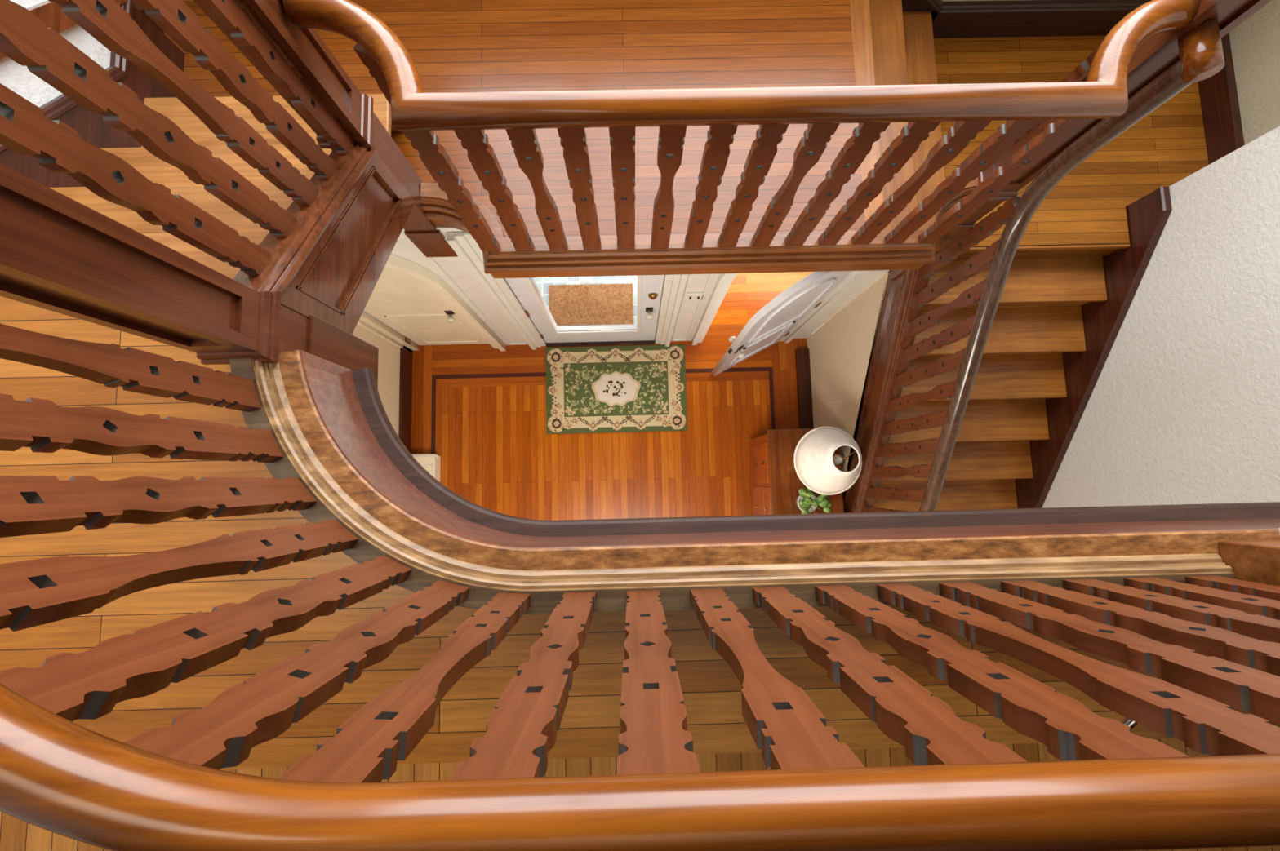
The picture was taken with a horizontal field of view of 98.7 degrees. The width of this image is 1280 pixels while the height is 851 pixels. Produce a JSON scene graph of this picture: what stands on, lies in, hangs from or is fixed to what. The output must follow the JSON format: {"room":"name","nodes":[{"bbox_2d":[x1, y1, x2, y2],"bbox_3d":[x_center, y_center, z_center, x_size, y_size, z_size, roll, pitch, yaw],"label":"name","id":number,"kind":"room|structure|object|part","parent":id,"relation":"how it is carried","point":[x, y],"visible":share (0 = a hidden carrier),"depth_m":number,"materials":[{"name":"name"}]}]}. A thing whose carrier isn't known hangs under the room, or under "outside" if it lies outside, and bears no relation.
{"room":"stairwell landing","nodes":[
{"label":"stairwell landing","id":0,"kind":"room"},
{"bbox_2d":[0,0,111,106],"bbox_3d":[-2.045,-0.011,0.470,0.165,3.578,3.620,-1,84,-1],"label":"wall","id":1,"kind":"structure","parent":0,"point":[17,77],"depth_m":1.84,"materials":[{"name":"paint"}]},
{"bbox_2d":[0,0,128,59],"bbox_3d":[-1.995,-1.235,1.740,0.030,0.854,1.100,-1,84,-1],"label":"trim","id":2,"kind":"structure","parent":1,"relation":"attached to","point":[51,13],"depth_m":1.86,"materials":[{"name":"brown wood"}]},
{"bbox_2d":[0,0,133,153],"bbox_3d":[-1.986,-0.976,1.675,0.036,0.851,1.470,-1,84,-1],"label":"trim","id":3,"kind":"structure","parent":1,"relation":"attached to","point":[117,69],"depth_m":1.92,"materials":[{"name":"brown wood"}]},
{"bbox_2d":[0,4,184,187],"bbox_3d":[-1.994,-0.962,1.811,0.020,1.096,1.470,-1,84,-1],"label":"baseboard","id":4,"kind":"structure","parent":1,"relation":"attached to","point":[91,127],"depth_m":2.05,"materials":[{"name":"brown wood"}]},
{"bbox_2d":[351,324,399,435],"bbox_3d":[-1.976,0.662,3.476,0.150,2.090,2.860,-1,84,-1],"label":"wall","id":5,"kind":"structure","parent":0,"point":[388,357],"depth_m":4.22,"materials":[{"name":"paint"}]},
{"bbox_2d":[398,346,412,453],"bbox_3d":[-1.898,0.765,4.421,0.025,0.190,2.835,-1,84,-1],"label":"baseboard","id":6,"kind":"structure","parent":5,"relation":"attached to","point":[406,357],"depth_m":4.49,"materials":[{"name":"brown wood"}]},
{"bbox_2d":[164,0,865,237],"bbox_3d":[-0.607,-1.530,2.503,3.130,0.140,1.638,-1,84,-1],"label":"platform","id":7,"kind":"object","parent":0,"point":[453,46],"visible":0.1,"depth_m":2.44,"materials":[{"name":"brown wood"}]},
{"bbox_2d":[0,93,415,334],"bbox_3d":[-1.449,-0.809,1.848,1.092,1.004,1.125,-1,84,-1],"label":"staircase","id":8,"kind":"structure","parent":7,"relation":"on","point":[329,267],"depth_m":1.80,"materials":[{"name":"brown wood"}]},
{"bbox_2d":[0,0,353,275],"bbox_3d":[-0.952,-0.679,1.123,0.080,1.361,0.698,-1,84,-1],"label":"stair railing","id":9,"kind":"object","parent":8,"relation":"on","point":[25,39],"visible":0.98,"depth_m":1.12,"materials":[{"name":"brown wood"}]},
{"bbox_3d":[-0.915,-0.615,1.782,0.016,0.645,0.578,-1,84,-1],"label":"panel moulding","id":10,"kind":"part","parent":8,"relation":"part of","materials":[{"name":"brown wood"}]},
{"bbox_2d":[193,0,457,257],"bbox_3d":[-0.994,-1.024,1.853,0.181,1.890,0.181,-1,84,-1],"label":"newel post","id":11,"kind":"object","parent":7,"relation":"on","point":[304,49],"visible":0.63,"depth_m":1.71,"materials":[{"name":"brown wood"}]},
{"bbox_2d":[282,0,1200,278],"bbox_3d":[0.272,-0.927,1.964,2.390,1.113,0.398,-1,84,-1],"label":"railing","id":12,"kind":"object","parent":7,"relation":"on","point":[1072,102],"visible":1,"depth_m":1.64,"materials":[{"name":"brown wood"}]},
{"bbox_3d":[0.268,-0.869,2.376,2.390,0.114,0.364,-1,84,-1],"label":"edge moulding","id":13,"kind":"part","parent":12,"relation":"part of","materials":[{"name":"brown wood"}]},
{"bbox_3d":[0.277,-0.985,1.447,2.387,0.072,0.384,-1,84,-1],"label":"handrail","id":14,"kind":"part","parent":12,"relation":"part of","materials":[{"name":"brown wood"}]},
{"bbox_2d":[411,324,811,520],"bbox_3d":[-0.220,0.651,4.546,3.450,0.001,3.000,-1,84,-1],"label":"floor","id":15,"kind":"structure","parent":0,"point":[481,409],"depth_m":4.60,"materials":[{"name":"brown wood"}]},
{"bbox_2d":[411,453,440,482],"bbox_3d":[-1.766,0.631,4.461,0.298,0.140,0.803,-1,84,-1],"label":"floor vent","id":16,"kind":"object","parent":15,"relation":"in","point":[431,463],"visible":0.2,"depth_m":4.44,"materials":[{"name":"beige paint"}]},
{"bbox_2d":[545,344,687,434],"bbox_3d":[-0.201,-0.308,4.636,1.178,0.009,0.735,-1,84,-1],"label":"rug","id":17,"kind":"object","parent":15,"relation":"on","point":[639,388],"visible":1,"depth_m":4.63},
{"bbox_2d":[749,427,844,515],"bbox_3d":[1.147,0.657,4.181,0.527,0.755,1.205,-1,84,-1],"label":"chest","id":18,"kind":"object","parent":15,"relation":"on","point":[776,485],"visible":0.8,"depth_m":3.85,"materials":[{"name":"brown wood"}]},
{"bbox_3d":[0.910,0.298,4.276,0.013,0.370,0.290,-1,84,-1],"label":"drawer","id":19,"kind":"part","parent":18,"relation":"part of","materials":[{"name":"brown wood"}]},
{"bbox_3d":[0.919,0.632,4.244,0.013,0.370,0.320,-1,84,-1],"label":"drawer","id":20,"kind":"part","parent":18,"relation":"part of","materials":[{"name":"brown wood"}]},
{"bbox_3d":[0.909,0.270,3.983,0.021,0.160,0.290,-1,84,-1],"label":"drawer","id":21,"kind":"part","parent":18,"relation":"part of","materials":[{"name":"brown wood"}]},
{"bbox_3d":[0.922,0.603,3.950,0.013,0.160,0.320,-1,84,-1],"label":"drawer","id":22,"kind":"part","parent":18,"relation":"part of","materials":[{"name":"brown wood"}]},
{"bbox_2d":[795,487,832,514],"bbox_3d":[1.151,0.517,3.672,0.234,0.286,0.280,-1,84,-1],"label":"potted plant","id":23,"kind":"object","parent":18,"relation":"on","point":[806,502],"visible":0.81,"depth_m":3.59,"materials":[{"name":"green plant"}]},
{"bbox_3d":[1.128,0.524,3.759,0.140,0.110,0.140,-1,84,-1],"label":"pot","id":24,"kind":"part","parent":23,"relation":"part of","materials":[{"name":"white ceramic"}]},
{"bbox_2d":[793,426,862,495],"bbox_3d":[1.160,0.223,3.467,0.424,0.751,0.424,-1,84,-1],"label":"table lamp","id":25,"kind":"object","parent":18,"relation":"on","point":[814,461],"visible":1,"depth_m":3.28,"materials":[{"name":"white fabric"}]},
{"bbox_3d":[1.162,0.204,3.273,0.060,0.140,0.060,-1,84,-1],"label":"bulb","id":26,"kind":"part","parent":25,"relation":"part of","materials":[{"name":"white glass"}]},
{"bbox_3d":[1.164,0.188,3.109,0.166,0.007,0.165,-1,84,-1],"label":"trim","id":27,"kind":"part","parent":25,"relation":"part of","materials":[{"name":"fabric"}]},
{"bbox_2d":[362,226,889,346],"bbox_3d":[-0.253,-0.880,3.604,3.375,2.172,0.140,-1,84,-1],"label":"wall","id":28,"kind":"structure","parent":0,"point":[404,248],"depth_m":3.48,"materials":[{"name":"white paint"}]},
{"bbox_2d":[363,266,488,345],"bbox_3d":[-1.540,-0.769,3.687,0.661,1.934,0.102,-1,84,-1],"label":"door","id":29,"kind":"structure","parent":28,"relation":"in","point":[398,300],"depth_m":3.77,"materials":[{"name":"beige paint"}]},
{"bbox_3d":[-1.550,-0.728,4.189,0.450,0.750,0.008,-1,84,-1],"label":"panel moulding","id":30,"kind":"part","parent":29,"relation":"part of","materials":[{"name":"beige paint"}]},
{"bbox_3d":[-1.306,-0.776,3.770,0.052,0.060,0.008,-1,84,-1],"label":"knob plate","id":31,"kind":"part","parent":29,"relation":"part of","materials":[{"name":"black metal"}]},
{"bbox_3d":[-1.305,-0.744,3.797,0.054,0.054,0.062,-1,84,-1],"label":"knob","id":32,"kind":"part","parent":29,"relation":"part of","materials":[{"name":"clear glass"}]},
{"bbox_2d":[357,254,506,352],"bbox_3d":[-1.540,-0.745,3.639,0.835,2.050,0.050,-1,84,-1],"label":"trim","id":33,"kind":"structure","parent":28,"relation":"attached to","point":[397,263],"depth_m":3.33,"materials":[{"name":"beige paint"}]},
{"bbox_2d":[447,231,688,350],"bbox_3d":[-0.322,-0.782,3.610,1.164,2.140,0.045,-1,84,-1],"label":"trim","id":34,"kind":"structure","parent":28,"relation":"attached to","point":[465,246],"depth_m":3.38,"materials":[{"name":"white paint"}]},
{"bbox_2d":[427,237,711,344],"bbox_3d":[-0.341,-0.800,3.607,1.495,2.030,0.010,-1,84,-1],"label":"trim","id":35,"kind":"structure","parent":28,"relation":"attached to","point":[431,259],"depth_m":3.55,"materials":[{"name":"white paint"}]},
{"bbox_2d":[505,275,664,342],"bbox_3d":[-0.328,-0.797,3.653,0.926,2.014,0.112,-1,84,-1],"label":"door","id":36,"kind":"structure","parent":28,"relation":"in","point":[650,287],"depth_m":4.01,"materials":[{"name":"white paint"}]},
{"bbox_3d":[0.065,-0.768,3.814,0.060,0.060,0.066,-1,84,-1],"label":"knob","id":37,"kind":"part","parent":36,"relation":"part of","materials":[{"name":"clear glass"}]},
{"bbox_3d":[0.064,-0.802,3.802,0.050,0.080,0.008,-1,84,-1],"label":"knob plate","id":38,"kind":"part","parent":36,"relation":"part of","materials":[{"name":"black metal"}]},
{"bbox_2d":[546,340,655,346],"bbox_3d":[-0.335,-0.761,4.674,0.924,0.018,0.160,-1,84,-1],"label":"trim","id":39,"kind":"structure","parent":28,"relation":"attached to","point":[644,342],"depth_m":4.66,"materials":[{"name":"brown wood"}]},
{"bbox_2d":[684,293,702,300],"bbox_3d":[0.348,-0.821,3.521,0.116,0.116,0.020,-1,84,-1],"label":"light switch","id":40,"kind":"object","parent":28,"relation":"attached to","point":[689,296],"visible":1,"depth_m":3.51,"materials":[{"name":"white paint"}]},
{"bbox_2d":[691,271,866,345],"bbox_3d":[0.865,-0.811,3.679,0.827,2.035,0.036,-1,84,-1],"label":"trim","id":41,"kind":"structure","parent":28,"relation":"attached to","point":[722,278],"depth_m":3.63,"materials":[{"name":"white paint"}]},
{"bbox_2d":[711,271,852,376],"bbox_3d":[0.907,-0.678,3.708,0.653,1.928,0.164,-28,85,-3],"label":"door","id":42,"kind":"structure","parent":28,"relation":"in","point":[775,321],"depth_m":3.34,"materials":[{"name":"white paint"}]},
{"bbox_3d":[0.646,-0.585,3.802,0.054,0.054,0.062,-28,85,-3],"label":"knob","id":43,"kind":"part","parent":42,"relation":"part of","materials":[{"name":"clear glass"}]},
{"bbox_3d":[0.681,-0.523,3.777,0.040,0.180,0.006,-28,85,-3],"label":"knob plate","id":44,"kind":"part","parent":42,"relation":"part of","materials":[{"name":"black metal"}]},
{"bbox_3d":[0.694,-0.496,3.794,0.054,0.054,0.062,-28,85,-3],"label":"knob","id":45,"kind":"part","parent":42,"relation":"part of","materials":[{"name":"clear glass"}]},
{"bbox_3d":[0.916,-0.659,3.672,0.420,1.580,0.012,-28,85,-3],"label":"panel moulding","id":46,"kind":"part","parent":42,"relation":"part of","materials":[{"name":"white paint"}]},
{"bbox_2d":[0,297,1279,850],"bbox_3d":[0.064,0.743,1.488,5.330,0.330,2.207,-1,84,-1],"label":"floor","id":47,"kind":"structure","parent":0,"point":[590,725],"depth_m":1.34,"materials":[{"name":"brown wood"}]},
{"bbox_2d":[0,163,378,389],"bbox_3d":[-0.964,-0.268,1.026,0.181,1.710,0.181,-1,84,-1],"label":"newel post","id":48,"kind":"object","parent":47,"relation":"on","point":[59,254],"visible":0.8,"depth_m":1.00,"materials":[{"name":"brown wood"}]},
{"bbox_2d":[0,323,1279,850],"bbox_3d":[0.856,0.240,1.025,3.734,1.222,0.579,6,84,0],"label":"gallery railing","id":49,"kind":"object","parent":47,"relation":"on","point":[1149,589],"visible":1,"depth_m":0.71,"materials":[{"name":"brown wood"}]},
{"bbox_3d":[0.195,0.212,0.433,2.394,0.052,0.465,13,84,1],"label":"handrail","id":50,"kind":"part","parent":49,"relation":"part of","materials":[{"name":"brown wood"}]},
{"bbox_3d":[0.175,0.291,1.325,2.423,0.086,0.473,12,84,1],"label":"curb moulding","id":51,"kind":"part","parent":49,"relation":"part of","materials":[{"name":"brown wood"}]},
{"bbox_3d":[0.866,0.282,1.607,3.702,0.055,0.547,6,84,0],"label":"moulding","id":52,"kind":"part","parent":49,"relation":"part of","materials":[{"name":"brown wood"}]},
{"bbox_2d":[1217,539,1279,586],"bbox_3d":[1.480,0.299,0.758,0.196,1.134,0.196,-1,84,-1],"label":"newel post","id":53,"kind":"object","parent":49,"relation":"on","point":[1258,561],"visible":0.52,"depth_m":1.26,"materials":[{"name":"brown wood"}]},
{"bbox_2d":[1120,717,1137,730],"bbox_3d":[1.183,0.643,1.304,0.392,0.081,0.056,-39,86,-4],"label":"metal rod","id":54,"kind":"object","parent":47,"relation":"on","point":[1131,724],"visible":0.02,"depth_m":1.26,"materials":[{"name":"metal"}]},
{"bbox_2d":[711,271,884,324],"bbox_3d":[1.760,-2.034,4.856,2.650,0.050,2.300,-1,84,-1],"label":"floor","id":55,"kind":"structure","parent":0,"point":[747,294],"depth_m":4.74,"materials":[{"name":"brown wood"}]},
{"bbox_2d":[806,272,888,498],"bbox_3d":[1.481,0.311,3.894,0.040,1.609,2.260,-1,84,-1],"label":"wall","id":56,"kind":"structure","parent":0,"point":[840,351],"depth_m":3.88,"materials":[{"name":"paint"}]},
{"bbox_2d":[795,348,813,428],"bbox_3d":[1.403,0.429,4.560,0.105,0.050,2.160,-1,84,-1],"label":"baseboard","id":57,"kind":"structure","parent":56,"relation":"attached to","point":[802,356],"depth_m":4.61,"materials":[{"name":"brown wood"}]},
{"bbox_2d":[849,0,885,230],"bbox_3d":[1.004,-1.473,2.515,0.087,0.140,1.443,-1,84,-1],"label":"floor","id":58,"kind":"structure","parent":0,"point":[860,9],"depth_m":2.46,"materials":[{"name":"brown wood"}]},
{"bbox_2d":[942,0,1022,1],"bbox_3d":[0.511,-2.304,2.373,5.400,1.362,0.180,-1,84,-1],"label":"wall","id":59,"kind":"structure","parent":0,"point":[942,0],"depth_m":2.85,"materials":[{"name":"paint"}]},
{"bbox_2d":[902,0,937,22],"bbox_3d":[1.240,-2.183,2.760,0.660,0.584,0.025,-1,84,-1],"label":"trim","id":60,"kind":"structure","parent":59,"relation":"attached to","point":[907,5],"depth_m":2.84,"materials":[{"name":"brown wood"}]},
{"bbox_2d":[931,11,1129,38],"bbox_3d":[2.077,-2.184,2.972,2.100,0.180,0.025,-1,84,-1],"label":"baseboard","id":61,"kind":"structure","parent":59,"relation":"attached to","point":[1002,25],"depth_m":2.98,"materials":[{"name":"brown wood"}]},
{"bbox_2d":[924,0,1152,15],"bbox_3d":[2.021,-2.208,2.637,2.220,0.510,0.040,-1,84,-1],"label":"trim","id":62,"kind":"structure","parent":59,"relation":"attached to","point":[940,7],"depth_m":2.86,"materials":[{"name":"brown wood"}]},
{"bbox_2d":[933,35,1208,258],"bbox_3d":[2.288,-1.572,3.080,1.705,0.150,1.233,-1,84,-1],"label":"floor","id":63,"kind":"structure","parent":0,"point":[1087,206],"depth_m":3.01,"materials":[{"name":"brown wood"}]},
{"bbox_2d":[869,0,951,254],"bbox_3d":[1.272,-1.468,2.731,0.545,0.502,1.425,-1,84,-1],"label":"staircase","id":64,"kind":"structure","parent":63,"relation":"on","point":[903,42],"depth_m":2.68,"materials":[{"name":"brown wood"}]},
{"bbox_2d":[966,243,1129,252],"bbox_3d":[2.040,-0.954,2.957,1.175,0.032,0.017,-1,84,-1],"label":"trim","id":65,"kind":"structure","parent":63,"relation":"attached to","point":[1082,246],"depth_m":2.95,"materials":[{"name":"brown wood"}]},
{"bbox_2d":[940,0,1271,244],"bbox_3d":[1.526,-1.080,2.113,0.181,1.662,0.181,-1,84,-1],"label":"stair railing","id":66,"kind":"object","parent":63,"relation":"on","point":[1159,52],"visible":0.16,"depth_m":1.64,"materials":[{"name":"brown wood"}]},
{"bbox_2d":[1041,126,1279,508],"bbox_3d":[2.802,0.240,1.660,0.165,5.890,3.100,-1,84,-1],"label":"wall","id":67,"kind":"structure","parent":0,"point":[1183,407],"depth_m":2.64,"materials":[{"name":"paint"}]},
{"bbox_2d":[1228,0,1279,145],"bbox_3d":[3.227,-1.873,0.978,0.130,4.112,1.350,-1,84,-1],"label":"wall","id":68,"kind":"structure","parent":0,"point":[1255,43],"depth_m":2.79,"materials":[{"name":"paint"}]},
{"bbox_2d":[1197,33,1244,164],"bbox_3d":[3.117,-1.712,2.957,0.045,0.140,1.020,-1,84,-1],"label":"baseboard","id":69,"kind":"structure","parent":68,"relation":"attached to","point":[1218,93],"depth_m":2.92,"materials":[{"name":"brown wood"}]},
{"bbox_3d":[2.096,0.665,4.596,1.180,0.048,2.860,-1,84,-1],"label":"staircase","id":70,"kind":"structure","parent":0,"visible":0},
{"bbox_2d":[843,186,1172,513],"bbox_3d":[2.075,0.269,3.820,1.232,2.385,2.700,-1,84,-1],"label":"staircase","id":71,"kind":"structure","parent":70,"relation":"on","point":[1057,322],"depth_m":3.39,"materials":[{"name":"brown wood"}]},
{"bbox_3d":[1.476,0.290,3.736,0.016,1.732,2.152,-1,84,-1],"label":"panel moulding","id":72,"kind":"part","parent":71,"relation":"part of","materials":[{"name":"brown wood"}]},
{"bbox_2d":[863,19,1224,512],"bbox_3d":[1.539,0.183,2.561,0.080,2.436,2.298,-1,84,-1],"label":"stair railing","id":73,"kind":"object","parent":71,"relation":"on","point":[1200,48],"visible":0.88,"depth_m":2.51,"materials":[{"name":"brown wood"}]},
{"bbox_3d":[1.540,0.202,2.517,0.074,2.245,2.251,-1,84,-1],"label":"handrail","id":74,"kind":"part","parent":73,"relation":"part of","materials":[{"name":"brown wood"}]},
{"bbox_3d":[2.673,0.254,3.834,0.037,2.373,2.700,-1,84,-1],"label":"wall skirting","id":75,"kind":"part","parent":71,"relation":"part of","materials":[{"name":"brown wood"}]},
{"bbox_3d":[-2.244,-1.987,0.662,0.130,3.578,1.000,-1,84,-1],"label":"wall","id":76,"kind":"structure","parent":0,"visible":0},
{"bbox_2d":[132,2,164,34],"bbox_3d":[-2.155,-1.896,2.391,0.090,0.120,0.490,-1,84,-1],"label":"baseboard","id":77,"kind":"structure","parent":76,"relation":"attached to","point":[142,11],"depth_m":2.35,"materials":[{"name":"brown wood"}]},
{"label":"outside","id":78,"kind":"structure","parent":0,"visible":0},
{"bbox_2d":[533,275,637,324],"bbox_3d":[-0.461,-1.821,4.901,1.700,0.090,2.000,-1,84,-1],"label":"floor","id":79,"kind":"structure","parent":78,"point":[542,283],"depth_m":4.80,"materials":[{"name":"tile"}]},
{"bbox_2d":[548,283,633,326],"bbox_3d":[-0.425,-1.038,4.772,0.730,0.015,0.385,-1,84,-1],"label":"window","id":80,"kind":"structure","parent":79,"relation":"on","point":[593,304],"depth_m":4.77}
]}

